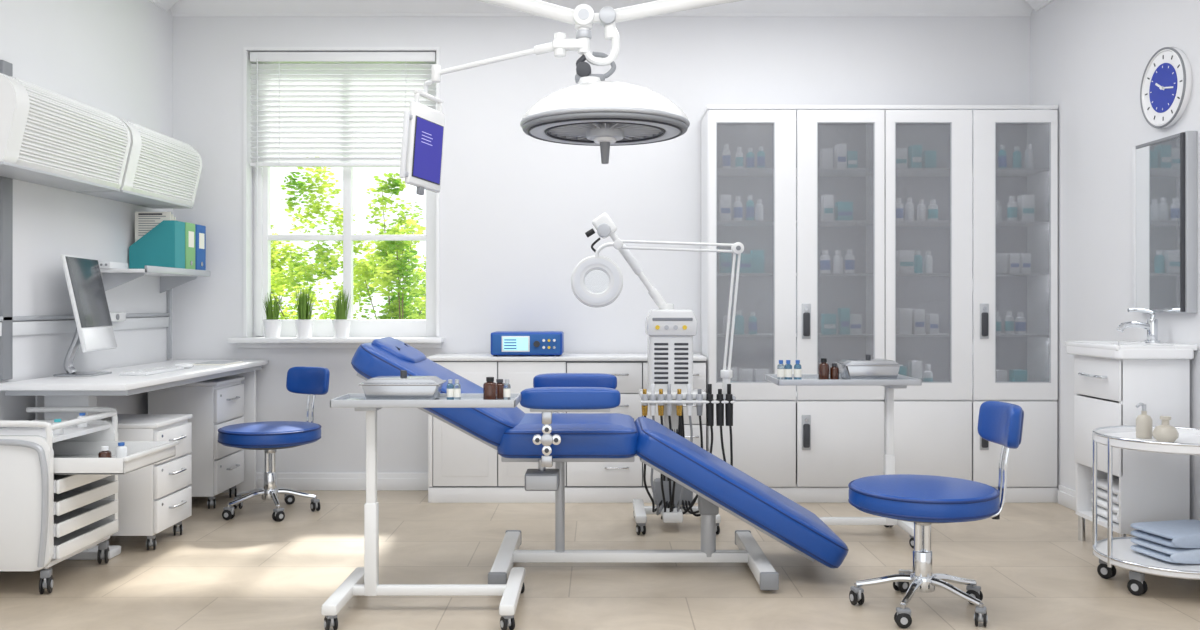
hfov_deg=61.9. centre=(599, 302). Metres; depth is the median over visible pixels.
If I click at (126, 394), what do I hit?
desk
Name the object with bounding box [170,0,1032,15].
ceiling
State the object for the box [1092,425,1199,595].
cart
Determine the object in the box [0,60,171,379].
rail
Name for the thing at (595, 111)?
light
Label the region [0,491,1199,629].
floor
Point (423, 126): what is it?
monitor
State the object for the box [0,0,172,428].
wall
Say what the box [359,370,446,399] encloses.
tray
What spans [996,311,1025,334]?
bottles
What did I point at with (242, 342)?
window sill
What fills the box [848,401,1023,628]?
stool
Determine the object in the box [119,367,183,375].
keyboard
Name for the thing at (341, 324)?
potted grass
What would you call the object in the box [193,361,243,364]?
notepad
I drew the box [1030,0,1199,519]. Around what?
wall
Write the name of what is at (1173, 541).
folded towels
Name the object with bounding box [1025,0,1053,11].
trim
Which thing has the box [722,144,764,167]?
bottles
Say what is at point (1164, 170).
wall mirror
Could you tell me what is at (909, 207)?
bottles
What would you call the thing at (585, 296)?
lamp
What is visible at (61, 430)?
bottles
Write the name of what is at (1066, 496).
baseboard
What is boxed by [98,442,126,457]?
jar
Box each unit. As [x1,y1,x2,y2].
[491,331,563,356]
[585,213,734,534]
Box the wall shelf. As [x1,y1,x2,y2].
[98,261,210,292]
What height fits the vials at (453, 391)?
0.075 m
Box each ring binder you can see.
[185,222,194,268]
[195,224,205,269]
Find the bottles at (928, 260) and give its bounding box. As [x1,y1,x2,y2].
[914,250,932,272]
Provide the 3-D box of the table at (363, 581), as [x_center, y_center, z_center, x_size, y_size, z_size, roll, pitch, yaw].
[-0.626,0.739,3.678,0.668,0.789,0.501,0,0,0]
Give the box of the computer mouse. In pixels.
[174,363,193,367]
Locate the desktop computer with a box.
[53,254,116,376]
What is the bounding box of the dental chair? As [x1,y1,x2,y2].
[351,337,848,590]
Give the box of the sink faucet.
[1117,308,1159,342]
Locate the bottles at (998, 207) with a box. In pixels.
[996,201,1001,219]
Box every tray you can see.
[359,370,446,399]
[835,354,902,379]
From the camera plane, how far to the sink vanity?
4.38 m
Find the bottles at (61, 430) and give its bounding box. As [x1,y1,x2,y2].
[52,413,87,434]
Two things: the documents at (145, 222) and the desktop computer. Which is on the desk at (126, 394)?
the desktop computer
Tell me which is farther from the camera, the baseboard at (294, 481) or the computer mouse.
the baseboard at (294, 481)
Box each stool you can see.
[218,366,329,521]
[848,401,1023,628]
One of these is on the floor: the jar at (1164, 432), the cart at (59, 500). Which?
the cart at (59, 500)
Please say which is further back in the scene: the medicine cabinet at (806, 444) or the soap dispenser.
the medicine cabinet at (806, 444)
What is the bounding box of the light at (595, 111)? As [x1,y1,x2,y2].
[424,0,741,163]
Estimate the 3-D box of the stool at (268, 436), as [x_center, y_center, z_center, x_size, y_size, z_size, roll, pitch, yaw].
[-1.749,0.748,5.421,0.607,0.771,0.532,0,0,-34]
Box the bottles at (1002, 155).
[996,145,1006,167]
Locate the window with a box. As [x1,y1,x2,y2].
[243,47,439,336]
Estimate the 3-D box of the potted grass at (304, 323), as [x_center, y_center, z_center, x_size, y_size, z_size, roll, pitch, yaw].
[-1.775,0.043,6.000,0.148,0.330,0.116,0,0,0]
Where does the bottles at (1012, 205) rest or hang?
in the medicine cabinet at (806, 444)
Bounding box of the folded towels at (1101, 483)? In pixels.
[1091,479,1118,522]
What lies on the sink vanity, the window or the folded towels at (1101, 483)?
the folded towels at (1101, 483)
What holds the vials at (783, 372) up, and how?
on the table at (902, 381)
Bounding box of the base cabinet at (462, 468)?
[427,354,706,502]
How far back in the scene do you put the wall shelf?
5.22 m
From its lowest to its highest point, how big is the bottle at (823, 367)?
0.105 m
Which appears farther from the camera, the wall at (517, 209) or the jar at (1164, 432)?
the wall at (517, 209)
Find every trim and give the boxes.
[149,0,177,11]
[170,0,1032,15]
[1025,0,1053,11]
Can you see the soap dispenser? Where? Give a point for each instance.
(1144, 422)
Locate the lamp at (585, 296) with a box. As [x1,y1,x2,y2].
[571,239,743,399]
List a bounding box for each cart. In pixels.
[0,407,178,593]
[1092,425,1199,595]
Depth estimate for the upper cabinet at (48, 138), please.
4.28 m
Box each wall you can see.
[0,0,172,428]
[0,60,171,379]
[173,16,1029,472]
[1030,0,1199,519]
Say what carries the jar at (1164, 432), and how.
on the cart at (1111, 552)
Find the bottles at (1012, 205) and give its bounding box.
[1007,196,1016,219]
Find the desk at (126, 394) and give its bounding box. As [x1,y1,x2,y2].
[0,360,268,559]
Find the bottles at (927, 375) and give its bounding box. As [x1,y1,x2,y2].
[923,364,932,381]
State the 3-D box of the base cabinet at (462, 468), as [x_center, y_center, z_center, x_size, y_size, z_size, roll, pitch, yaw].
[-0.188,0.720,5.839,1.584,0.827,0.402,0,0,0]
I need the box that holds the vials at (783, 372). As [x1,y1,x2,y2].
[777,360,801,379]
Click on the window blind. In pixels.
(279, 97)
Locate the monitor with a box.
[399,89,444,194]
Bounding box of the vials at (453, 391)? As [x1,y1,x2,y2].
[447,379,510,399]
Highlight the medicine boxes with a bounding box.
[719,144,1034,381]
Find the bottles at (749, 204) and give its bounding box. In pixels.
[734,195,762,219]
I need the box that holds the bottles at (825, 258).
[820,249,854,272]
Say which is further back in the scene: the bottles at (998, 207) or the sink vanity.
the bottles at (998, 207)
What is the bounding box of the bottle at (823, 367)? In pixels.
[818,358,838,379]
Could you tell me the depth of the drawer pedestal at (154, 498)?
4.58 m
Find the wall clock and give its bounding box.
[1140,47,1191,127]
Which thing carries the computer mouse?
on the desk at (126, 394)
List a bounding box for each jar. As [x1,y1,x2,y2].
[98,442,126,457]
[1152,416,1178,441]
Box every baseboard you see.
[256,473,428,490]
[1058,485,1132,535]
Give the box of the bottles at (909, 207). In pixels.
[896,198,937,219]
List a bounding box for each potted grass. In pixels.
[262,292,282,337]
[294,285,313,337]
[330,289,350,337]
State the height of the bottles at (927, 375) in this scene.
0.098 m
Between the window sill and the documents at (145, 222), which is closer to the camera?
the documents at (145, 222)
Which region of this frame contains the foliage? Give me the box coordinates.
[271,167,425,319]
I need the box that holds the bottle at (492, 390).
[483,377,503,399]
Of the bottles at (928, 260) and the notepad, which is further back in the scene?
the bottles at (928, 260)
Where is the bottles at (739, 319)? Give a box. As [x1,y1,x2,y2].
[723,311,756,333]
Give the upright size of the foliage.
2.776 m
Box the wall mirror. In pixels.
[1132,131,1196,312]
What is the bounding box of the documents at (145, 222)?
[135,212,175,241]
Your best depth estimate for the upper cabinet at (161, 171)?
5.25 m
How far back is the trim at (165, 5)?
5.89 m
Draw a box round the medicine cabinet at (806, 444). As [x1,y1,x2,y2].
[701,105,1057,502]
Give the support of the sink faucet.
on the sink vanity
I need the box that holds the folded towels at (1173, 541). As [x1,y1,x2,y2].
[1130,520,1199,563]
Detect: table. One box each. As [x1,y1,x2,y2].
[321,393,524,629]
[765,374,922,548]
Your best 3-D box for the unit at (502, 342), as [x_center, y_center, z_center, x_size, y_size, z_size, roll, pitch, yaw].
[-0.420,0.237,5.812,0.410,0.138,0.275,0,0,0]
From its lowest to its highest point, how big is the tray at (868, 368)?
0.120 m
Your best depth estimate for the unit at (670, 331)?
4.98 m
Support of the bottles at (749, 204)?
in the medicine cabinet at (806, 444)
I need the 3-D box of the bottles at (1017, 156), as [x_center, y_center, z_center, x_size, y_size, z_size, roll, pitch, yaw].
[2.445,-0.850,5.824,0.109,0.133,0.090,0,0,0]
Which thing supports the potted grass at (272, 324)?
on the window sill
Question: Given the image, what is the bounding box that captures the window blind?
[250,52,435,225]
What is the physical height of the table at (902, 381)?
0.776 m
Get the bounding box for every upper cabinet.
[0,73,130,191]
[77,118,201,208]
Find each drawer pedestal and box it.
[99,414,191,549]
[148,377,244,508]
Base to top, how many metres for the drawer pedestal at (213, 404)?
0.700 m
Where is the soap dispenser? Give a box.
[1136,403,1152,438]
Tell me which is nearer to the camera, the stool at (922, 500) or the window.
the stool at (922, 500)
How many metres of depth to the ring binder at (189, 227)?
5.67 m
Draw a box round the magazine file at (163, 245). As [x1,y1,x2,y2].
[129,220,184,268]
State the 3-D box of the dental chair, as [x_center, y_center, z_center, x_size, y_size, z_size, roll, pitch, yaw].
[-0.005,0.641,4.250,2.014,0.985,0.870,0,0,0]
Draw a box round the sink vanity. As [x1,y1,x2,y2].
[1065,340,1197,540]
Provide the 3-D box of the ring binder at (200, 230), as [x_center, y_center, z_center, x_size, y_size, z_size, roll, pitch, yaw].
[-2.450,-0.316,5.838,0.253,0.280,0.133,0,0,0]
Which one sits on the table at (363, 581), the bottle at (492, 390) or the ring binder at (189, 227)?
the bottle at (492, 390)
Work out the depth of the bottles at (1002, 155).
5.83 m
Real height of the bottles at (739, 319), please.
0.127 m
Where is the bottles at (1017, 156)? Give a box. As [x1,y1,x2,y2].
[1013,144,1032,167]
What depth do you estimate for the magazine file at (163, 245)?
5.47 m
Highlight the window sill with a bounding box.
[228,337,444,347]
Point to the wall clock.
(1166, 83)
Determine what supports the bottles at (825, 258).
in the medicine cabinet at (806, 444)

